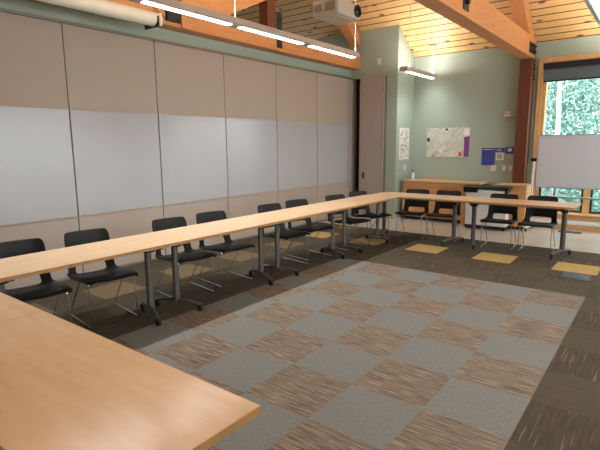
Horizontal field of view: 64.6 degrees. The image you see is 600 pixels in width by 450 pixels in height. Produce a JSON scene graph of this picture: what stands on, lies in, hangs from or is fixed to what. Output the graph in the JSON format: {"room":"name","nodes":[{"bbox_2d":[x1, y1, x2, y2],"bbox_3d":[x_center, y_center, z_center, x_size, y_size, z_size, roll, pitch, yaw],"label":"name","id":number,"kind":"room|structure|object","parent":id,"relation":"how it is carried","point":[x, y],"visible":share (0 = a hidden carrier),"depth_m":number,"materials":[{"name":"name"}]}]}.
{"room":"meeting room","nodes":[
{"label":"meeting room","id":0,"kind":"room"},
{"bbox_2d":[0,0,351,76],"bbox_3d":[-2.004,-2.756,6.392,0.180,0.500,10.020,7,12,37],"label":"wall","id":1,"kind":"structure","parent":0,"point":[28,6],"depth_m":6.32,"materials":[{"name":"green paint"}]},
{"bbox_2d":[0,7,353,79],"bbox_3d":[-1.879,-2.492,6.470,0.075,0.017,10.220,7,12,37],"label":"trim","id":2,"kind":"structure","parent":1,"relation":"attached to","point":[2,10],"depth_m":6.24,"materials":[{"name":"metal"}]},
{"bbox_2d":[25,213,599,449],"bbox_3d":[0.236,0.807,5.073,13.500,0.120,11.900,7,12,37],"label":"floor","id":3,"kind":"structure","parent":0,"point":[409,341],"depth_m":4.03,"materials":[{"name":"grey carpet"}]},
{"bbox_2d":[0,292,42,322],"bbox_3d":[-2.131,0.782,2.766,1.530,0.739,0.610,7,12,37],"label":"table","id":4,"kind":"object","parent":3,"relation":"on","point":[11,308],"visible":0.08,"depth_m":2.52,"materials":[{"name":"brown wood"}]},
{"bbox_2d":[0,238,72,322],"bbox_3d":[-2.242,0.556,3.952,0.499,0.787,0.630,-10,13,-44],"label":"chair","id":5,"kind":"object","parent":3,"relation":"on","point":[48,287],"visible":0.68,"depth_m":4.04,"materials":[{"name":"black plastic"}]},
{"bbox_2d":[0,11,82,288],"bbox_3d":[-3.099,-0.743,5.156,0.110,2.961,1.228,7,12,37],"label":"partition panel","id":6,"kind":"object","parent":3,"relation":"on","point":[38,191],"visible":0.77,"depth_m":5.25,"materials":[{"name":"fabric"}]},
{"bbox_2d":[0,234,181,325],"bbox_3d":[-1.766,0.587,3.899,0.610,0.739,1.530,7,12,37],"label":"table","id":7,"kind":"object","parent":3,"relation":"on","point":[21,266],"visible":0.76,"depth_m":3.83,"materials":[{"name":"brown wood"}]},
{"bbox_2d":[64,228,138,327],"bbox_3d":[-1.865,0.470,4.436,0.499,0.787,0.630,-10,13,-44],"label":"chair","id":8,"kind":"object","parent":3,"relation":"on","point":[112,272],"visible":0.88,"depth_m":4.46,"materials":[{"name":"black plastic"}]},
{"bbox_2d":[61,23,165,272],"bbox_3d":[-2.348,-0.914,6.122,0.110,2.961,1.218,7,12,37],"label":"partition panel","id":9,"kind":"object","parent":3,"relation":"on","point":[111,80],"visible":0.79,"depth_m":6.00,"materials":[{"name":"fabric"}]},
{"bbox_2d":[0,311,261,449],"bbox_3d":[-0.917,0.928,1.846,1.530,0.739,0.610,7,12,37],"label":"table","id":10,"kind":"object","parent":3,"relation":"on","point":[65,385],"visible":1,"depth_m":1.61,"materials":[{"name":"brown wood"}]},
{"bbox_2d":[152,216,216,297],"bbox_3d":[-1.269,0.343,5.153,0.499,0.787,0.630,-10,13,-44],"label":"chair","id":11,"kind":"object","parent":3,"relation":"on","point":[189,254],"visible":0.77,"depth_m":5.20,"materials":[{"name":"black plastic"}]},
{"bbox_2d":[153,41,228,254],"bbox_3d":[-1.591,-1.086,7.095,0.110,2.961,1.248,7,12,37],"label":"partition panel","id":12,"kind":"object","parent":3,"relation":"on","point":[189,81],"visible":0.79,"depth_m":6.97,"materials":[{"name":"fabric"}]},
{"bbox_2d":[144,215,288,310],"bbox_3d":[-0.835,0.375,5.095,0.610,0.739,1.530,7,12,37],"label":"table","id":13,"kind":"object","parent":3,"relation":"on","point":[192,233],"visible":0.88,"depth_m":4.82,"materials":[{"name":"brown wood"}]},
{"bbox_2d":[196,210,254,286],"bbox_3d":[-0.896,0.261,5.616,0.499,0.787,0.630,-9,13,-42],"label":"chair","id":14,"kind":"object","parent":3,"relation":"on","point":[228,245],"visible":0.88,"depth_m":5.65,"materials":[{"name":"black plastic"}]},
{"bbox_2d":[223,55,277,240],"bbox_3d":[-0.827,-1.259,8.075,0.110,2.961,1.238,7,12,37],"label":"partition panel","id":15,"kind":"object","parent":3,"relation":"on","point":[249,85],"visible":0.81,"depth_m":7.96,"materials":[{"name":"fabric"}]},
{"bbox_2d":[258,203,310,269],"bbox_3d":[-0.229,0.134,6.328,0.499,0.787,0.630,-10,13,-44],"label":"chair","id":16,"kind":"object","parent":3,"relation":"on","point":[285,234],"visible":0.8,"depth_m":6.36,"materials":[{"name":"black plastic"}]},
{"bbox_2d":[276,65,316,230],"bbox_3d":[-0.070,-1.431,9.049,0.110,2.961,1.228,7,12,37],"label":"partition panel","id":17,"kind":"object","parent":3,"relation":"on","point":[296,89],"visible":0.89,"depth_m":8.95,"materials":[{"name":"fabric"}]},
{"bbox_2d":[253,202,356,275],"bbox_3d":[0.095,0.164,6.291,0.610,0.739,1.530,7,12,37],"label":"table","id":18,"kind":"object","parent":3,"relation":"on","point":[300,212],"visible":0.77,"depth_m":6.06,"materials":[{"name":"brown wood"}]},
{"bbox_2d":[285,199,334,260],"bbox_3d":[0.123,0.052,6.795,0.499,0.787,0.630,-8,12,-39],"label":"chair","id":19,"kind":"object","parent":3,"relation":"on","point":[309,227],"visible":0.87,"depth_m":6.85,"materials":[{"name":"black plastic"}]},
{"bbox_2d":[317,73,347,221],"bbox_3d":[0.663,-1.597,9.990,0.110,2.961,1.158,7,12,37],"label":"partition panel","id":20,"kind":"object","parent":3,"relation":"on","point":[332,91],"visible":0.77,"depth_m":9.88,"materials":[{"name":"fabric"}]},
{"bbox_2d":[325,194,370,250],"bbox_3d":[0.727,-0.055,7.394,0.499,0.787,0.630,-8,12,-38],"label":"chair","id":21,"kind":"object","parent":3,"relation":"on","point":[349,221],"visible":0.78,"depth_m":7.43,"materials":[{"name":"black plastic"}]},
{"bbox_2d":[347,79,356,214],"bbox_3d":[1.128,-1.704,10.596,0.100,2.961,0.360,7,12,37],"label":"partition panel","id":22,"kind":"object","parent":3,"relation":"on","point":[352,84],"visible":0.64,"depth_m":10.51,"materials":[{"name":"fabric"}]},
{"bbox_2d":[323,194,398,252],"bbox_3d":[0.965,-0.033,7.409,0.610,0.739,1.330,7,12,37],"label":"table","id":23,"kind":"object","parent":3,"relation":"on","point":[362,200],"visible":0.77,"depth_m":7.19,"materials":[{"name":"brown wood"}]},
{"bbox_2d":[349,191,391,242],"bbox_3d":[1.153,-0.152,7.941,0.499,0.787,0.630,-8,12,-37],"label":"chair","id":24,"kind":"object","parent":3,"relation":"on","point":[368,214],"visible":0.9,"depth_m":8.01,"materials":[{"name":"black plastic"}]},
{"bbox_2d":[385,75,390,217],"bbox_3d":[1.903,-1.625,10.076,0.090,2.970,0.180,7,12,37],"label":"pier","id":25,"kind":"object","parent":3,"relation":"on","point":[389,76],"visible":0.43,"depth_m":9.96,"materials":[{"name":"green paint"}]},
{"bbox_2d":[358,76,386,214],"bbox_3d":[1.545,-1.642,10.191,0.620,2.970,0.110,7,12,37],"label":"door","id":26,"kind":"structure","parent":25,"relation":"attached to","point":[373,90],"depth_m":10.14,"materials":[{"name":"grey laminate"}]},
{"bbox_2d":[395,189,429,238],"bbox_3d":[1.954,-0.202,8.198,0.499,0.787,0.630,5,11,28],"label":"chair","id":27,"kind":"object","parent":3,"relation":"on","point":[408,203],"visible":0.91,"depth_m":8.34,"materials":[{"name":"black plastic"}]},
{"bbox_2d":[369,192,468,245],"bbox_3d":[1.952,-0.120,7.866,1.530,0.739,0.610,7,12,37],"label":"table","id":28,"kind":"object","parent":3,"relation":"on","point":[453,200],"visible":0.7,"depth_m":7.62,"materials":[{"name":"brown wood"}]},
{"bbox_2d":[425,190,460,241],"bbox_3d":[2.405,-0.159,7.919,0.499,0.787,0.630,5,11,30],"label":"chair","id":29,"kind":"object","parent":3,"relation":"on","point":[444,205],"visible":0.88,"depth_m":8.08,"materials":[{"name":"black plastic"}]},
{"bbox_2d":[402,178,489,223],"bbox_3d":[3.002,-0.511,9.865,1.620,0.825,0.640,7,12,37],"label":"base cabinet","id":30,"kind":"object","parent":3,"relation":"on","point":[433,185],"visible":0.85,"depth_m":9.68,"materials":[{"name":"brown wood"}]},
{"bbox_2d":[420,178,452,179],"bbox_3d":[2.917,-0.986,10.160,0.700,0.015,0.110,7,12,37],"label":"tray","id":31,"kind":"object","parent":30,"relation":"on","point":[420,178],"visible":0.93,"depth_m":10.19,"materials":[{"name":"brown wood"}]},
{"bbox_2d":[414,0,536,182],"bbox_3d":[0.680,-2.893,4.080,0.273,7.500,11.870,7,12,37],"label":"truss","id":32,"kind":"object","parent":3,"relation":"on","point":[516,37],"visible":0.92,"depth_m":7.89,"materials":[{"name":"brown wood"}]},
{"bbox_2d":[463,185,512,230],"bbox_3d":[3.476,-0.320,8.832,0.810,0.784,0.310,7,12,37],"label":"storage cart","id":33,"kind":"object","parent":3,"relation":"on","point":[471,190],"visible":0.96,"depth_m":8.78,"materials":[{"name":"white plastic"}]},
{"bbox_2d":[478,189,504,193],"bbox_3d":[3.536,-0.623,8.713,0.470,0.060,0.200,7,12,37],"label":"plastic box","id":34,"kind":"object","parent":33,"relation":"on","point":[479,190],"visible":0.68,"depth_m":8.66,"materials":[{"name":"white plastic"}]},
{"bbox_2d":[480,193,518,250],"bbox_3d":[3.079,-0.061,7.309,0.499,0.787,0.630,6,11,32],"label":"chair","id":35,"kind":"object","parent":3,"relation":"on","point":[492,209],"visible":0.91,"depth_m":7.44,"materials":[{"name":"black plastic"}]},
{"bbox_2d":[495,182,530,229],"bbox_3d":[4.001,-0.361,8.932,0.555,0.825,0.475,7,12,37],"label":"base cabinet","id":36,"kind":"object","parent":3,"relation":"on","point":[523,190],"visible":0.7,"depth_m":8.67,"materials":[{"name":"brown wood"}]},
{"bbox_2d":[458,197,581,259],"bbox_3d":[3.167,0.026,6.947,1.530,0.739,0.610,7,12,37],"label":"table","id":37,"kind":"object","parent":3,"relation":"on","point":[565,207],"visible":1,"depth_m":6.74,"materials":[{"name":"brown wood"}]},
{"bbox_2d":[517,195,557,253],"bbox_3d":[3.508,-0.010,6.985,0.499,0.787,0.630,6,12,34],"label":"chair","id":38,"kind":"object","parent":3,"relation":"on","point":[552,213],"visible":0.93,"depth_m":7.10,"materials":[{"name":"black plastic"}]},
{"bbox_2d":[524,134,599,231],"bbox_3d":[4.974,-0.676,8.071,1.965,1.713,0.620,7,12,37],"label":"whiteboard","id":39,"kind":"object","parent":3,"relation":"on","point":[572,161],"visible":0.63,"depth_m":8.23,"materials":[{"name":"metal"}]},
{"bbox_2d":[555,196,599,199],"bbox_3d":[4.836,-0.460,8.127,0.910,0.025,0.100,7,12,37],"label":"tray","id":40,"kind":"object","parent":39,"relation":"on","point":[588,198],"depth_m":8.12,"materials":[{"name":"metal"}]},
{"bbox_2d":[558,230,581,233],"bbox_3d":[4.814,0.125,8.465,0.360,0.009,0.200,7,12,37],"label":"floor vent","id":41,"kind":"object","parent":3,"relation":"in","point":[573,232],"visible":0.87,"depth_m":8.41,"materials":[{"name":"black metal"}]},
{"bbox_2d":[559,272,591,281],"bbox_3d":[3.292,0.614,5.667,0.300,0.009,0.300,7,12,37],"label":"lid","id":42,"kind":"object","parent":3,"relation":"on","point":[567,275],"visible":1,"depth_m":5.64,"materials":[{"name":"metal"}]},
{"bbox_2d":[318,26,391,79],"bbox_3d":[1.195,-3.704,10.259,1.830,1.080,0.180,7,12,37],"label":"wall","id":43,"kind":"structure","parent":0,"point":[375,43],"depth_m":9.92,"materials":[{"name":"green paint"}]},
{"bbox_2d":[355,80,359,212],"bbox_3d":[1.362,-2.053,10.741,1.830,3.600,0.080,7,12,37],"label":"wall","id":44,"kind":"structure","parent":0,"point":[358,81],"depth_m":10.74,"materials":[{"name":"paint"}]},
{"bbox_2d":[388,24,414,218],"bbox_3d":[2.231,-2.168,10.223,0.150,3.986,0.960,7,12,37],"label":"wall","id":45,"kind":"structure","parent":0,"point":[402,83],"depth_m":9.95,"materials":[{"name":"green paint"}]},
{"bbox_2d":[399,128,408,159],"bbox_3d":[2.232,-1.738,10.159,0.008,0.660,0.460,7,12,37],"label":"poster","id":46,"kind":"object","parent":45,"relation":"attached to","point":[404,132],"visible":1,"depth_m":10.14,"materials":[{"name":"white paper"}]},
{"bbox_2d":[231,0,599,57],"bbox_3d":[0.235,-4.599,4.215,13.700,4.535,12.450,7,12,37],"label":"ceiling","id":47,"kind":"structure","parent":0,"point":[552,20],"depth_m":9.27,"materials":[{"name":"brown wood"}]},
{"bbox_2d":[109,0,359,70],"bbox_3d":[-2.164,-4.704,5.478,0.295,4.350,11.095,7,12,37],"label":"truss","id":48,"kind":"object","parent":47,"relation":"attached to","point":[172,21],"visible":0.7,"depth_m":7.48,"materials":[{"name":"brown wood"}]},
{"bbox_2d":[35,0,162,29],"bbox_3d":[-2.788,-2.325,4.673,0.280,0.184,3.260,7,12,37],"label":"projection screen","id":49,"kind":"object","parent":48,"relation":"attached to","point":[149,19],"visible":1,"depth_m":5.39,"materials":[{"name":"beige metal"}]},
{"bbox_2d":[128,0,359,57],"bbox_3d":[-0.772,-4.494,4.915,0.170,4.602,5.410,7,12,37],"label":"pendant light","id":50,"kind":"object","parent":47,"relation":"hanging from","point":[175,6],"visible":1,"depth_m":5.36,"materials":[{"name":"white metal"}]},
{"bbox_2d":[313,0,360,24],"bbox_3d":[0.397,-4.296,4.920,0.358,4.102,0.474,7,12,37],"label":"ceiling projector","id":51,"kind":"object","parent":47,"relation":"hanging from","point":[335,12],"visible":1,"depth_m":5.13,"materials":[{"name":"beige plastic"}]},
{"bbox_2d":[314,4,321,12],"bbox_3d":[0.193,-2.341,5.124,0.100,0.070,0.005,7,12,37],"label":"vent grille","id":52,"kind":"object","parent":51,"relation":"attached to","point":[317,7],"depth_m":5.12,"materials":[{"name":"beige metal"}]},
{"bbox_2d":[399,7,436,78],"bbox_3d":[2.323,-3.630,9.139,0.170,1.430,1.420,7,12,37],"label":"pendant light","id":53,"kind":"object","parent":47,"relation":"hanging from","point":[406,69],"visible":1,"depth_m":9.05,"materials":[{"name":"white metal"}]},
{"bbox_2d":[584,0,599,24],"bbox_3d":[1.855,-4.179,2.926,0.170,4.602,5.410,7,12,37],"label":"pendant light","id":54,"kind":"object","parent":47,"relation":"hanging from","point":[593,5],"visible":1,"depth_m":4.72,"materials":[{"name":"white"}]},
{"bbox_2d":[411,35,599,186],"bbox_3d":[4.978,-1.706,8.666,6.170,3.550,0.180,7,12,37],"label":"wall","id":55,"kind":"structure","parent":0,"point":[474,90],"depth_m":9.57,"materials":[{"name":"green paint"}]},
{"bbox_2d":[426,127,469,156],"bbox_3d":[3.108,-1.738,9.994,0.920,0.610,0.008,7,12,37],"label":"map poster","id":56,"kind":"object","parent":55,"relation":"attached to","point":[441,142],"visible":1,"depth_m":9.98,"materials":[{"name":"white paper"}]},
{"bbox_2d":[481,148,494,164],"bbox_3d":[3.782,-1.377,9.534,0.250,0.340,0.008,7,12,37],"label":"card","id":57,"kind":"object","parent":55,"relation":"attached to","point":[488,154],"visible":1,"depth_m":9.53,"materials":[{"name":"blue paper"}]},
{"bbox_2d":[491,165,495,170],"bbox_3d":[3.872,-1.139,9.500,0.100,0.120,0.017,7,12,37],"label":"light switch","id":58,"kind":"object","parent":55,"relation":"attached to","point":[493,167],"visible":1,"depth_m":9.49,"materials":[{"name":"white plastic"}]},
{"bbox_2d":[495,148,504,160],"bbox_3d":[3.958,-1.397,9.390,0.170,0.255,0.014,7,12,37],"label":"card","id":59,"kind":"object","parent":55,"relation":"attached to","point":[500,152],"visible":1,"depth_m":9.39,"materials":[{"name":"white paper"}]},
{"bbox_2d":[504,111,512,116],"bbox_3d":[4.024,-2.138,9.159,0.160,0.108,0.089,7,12,37],"label":"emergency light","id":60,"kind":"object","parent":55,"relation":"attached to","point":[507,113],"visible":1,"depth_m":9.14,"materials":[{"name":"white plastic"}]},
{"bbox_2d":[505,147,513,153],"bbox_3d":[4.098,-1.457,9.274,0.150,0.130,0.008,7,12,37],"label":"card","id":61,"kind":"object","parent":55,"relation":"attached to","point":[509,150],"visible":1,"depth_m":9.27,"materials":[{"name":"blue paper"}]},
{"bbox_3d":[6.004,0.027,8.174,3.620,0.280,0.180,7,12,37],"label":"wall","id":62,"kind":"structure","parent":0,"visible":0},
{"bbox_2d":[530,52,599,221],"bbox_3d":[5.955,-1.436,7.877,3.840,2.935,0.260,7,12,37],"label":"window","id":63,"kind":"structure","parent":62,"relation":"in","point":[585,213],"depth_m":8.75,"materials":[{"name":"brown wood"}]},
{"bbox_2d":[544,58,599,81],"bbox_3d":[5.370,-2.682,8.045,2.238,0.325,0.075,7,12,37],"label":"roller shade","id":64,"kind":"object","parent":63,"relation":"attached to","point":[590,68],"visible":1,"depth_m":8.43,"materials":[{"name":"fabric"}]},
{"bbox_2d":[531,221,599,231],"bbox_3d":[6.801,0.244,7.438,6.030,0.085,0.060,7,12,37],"label":"baseboard","id":65,"kind":"structure","parent":62,"relation":"attached to","point":[576,227],"depth_m":8.67,"materials":[{"name":"brown wood"}]},
{"bbox_2d":[531,217,599,226],"bbox_3d":[5.928,0.059,8.078,3.840,0.080,0.070,7,12,37],"label":"trim","id":66,"kind":"structure","parent":62,"relation":"attached to","point":[531,217],"depth_m":8.73,"materials":[{"name":"wood"}]},
{"label":"outside","id":67,"kind":"structure","parent":0,"visible":0},
{"bbox_2d":[541,188,599,211],"bbox_3d":[27.704,-3.784,32.718,85.000,0.200,65.200,7,12,37],"label":"ground","id":68,"kind":"structure","parent":67,"point":[557,193],"depth_m":17.35,"materials":[{"name":"green plant"}]},
{"bbox_2d":[541,188,552,195],"bbox_3d":[6.377,-1.276,13.919,1.850,1.701,1.817,7,12,37],"label":"shrub","id":69,"kind":"object","parent":68,"relation":"on","point":[546,190],"visible":0.02,"depth_m":13.44,"materials":[{"name":"green plant"}]},
{"bbox_2d":[544,78,599,195],"bbox_3d":[8.113,-4.121,14.563,3.436,6.884,3.041,-6,11,-28],"label":"leafy tree","id":70,"kind":"object","parent":68,"relation":"on","point":[560,88],"visible":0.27,"depth_m":14.09,"materials":[{"name":"green plant"}]},
{"bbox_2d":[544,79,599,134],"bbox_3d":[7.939,-4.849,16.948,4.876,7.526,4.785,5,11,28],"label":"leafy tree","id":71,"kind":"object","parent":68,"relation":"on","point":[578,85],"visible":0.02,"depth_m":15.75,"materials":[{"name":"green plant"}]},
{"bbox_2d":[545,78,599,134],"bbox_3d":[11.521,-5.967,18.794,5.564,9.049,5.600,7,12,37],"label":"leafy tree","id":72,"kind":"object","parent":68,"relation":"on","point":[598,78],"visible":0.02,"depth_m":18.79,"materials":[{"name":"green plant"}]},
{"bbox_2d":[548,79,599,134],"bbox_3d":[10.683,-4.827,15.191,4.782,8.025,4.817,7,12,37],"label":"leafy tree","id":73,"kind":"object","parent":68,"relation":"on","point":[596,108],"visible":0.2,"depth_m":15.46,"materials":[{"name":"green plant"}]},
{"bbox_2d":[558,188,599,211],"bbox_3d":[8.149,-1.054,12.978,1.986,1.536,1.961,7,12,37],"label":"shrub","id":74,"kind":"object","parent":68,"relation":"on","point":[596,194],"visible":0.23,"depth_m":12.78,"materials":[{"name":"green plant"}]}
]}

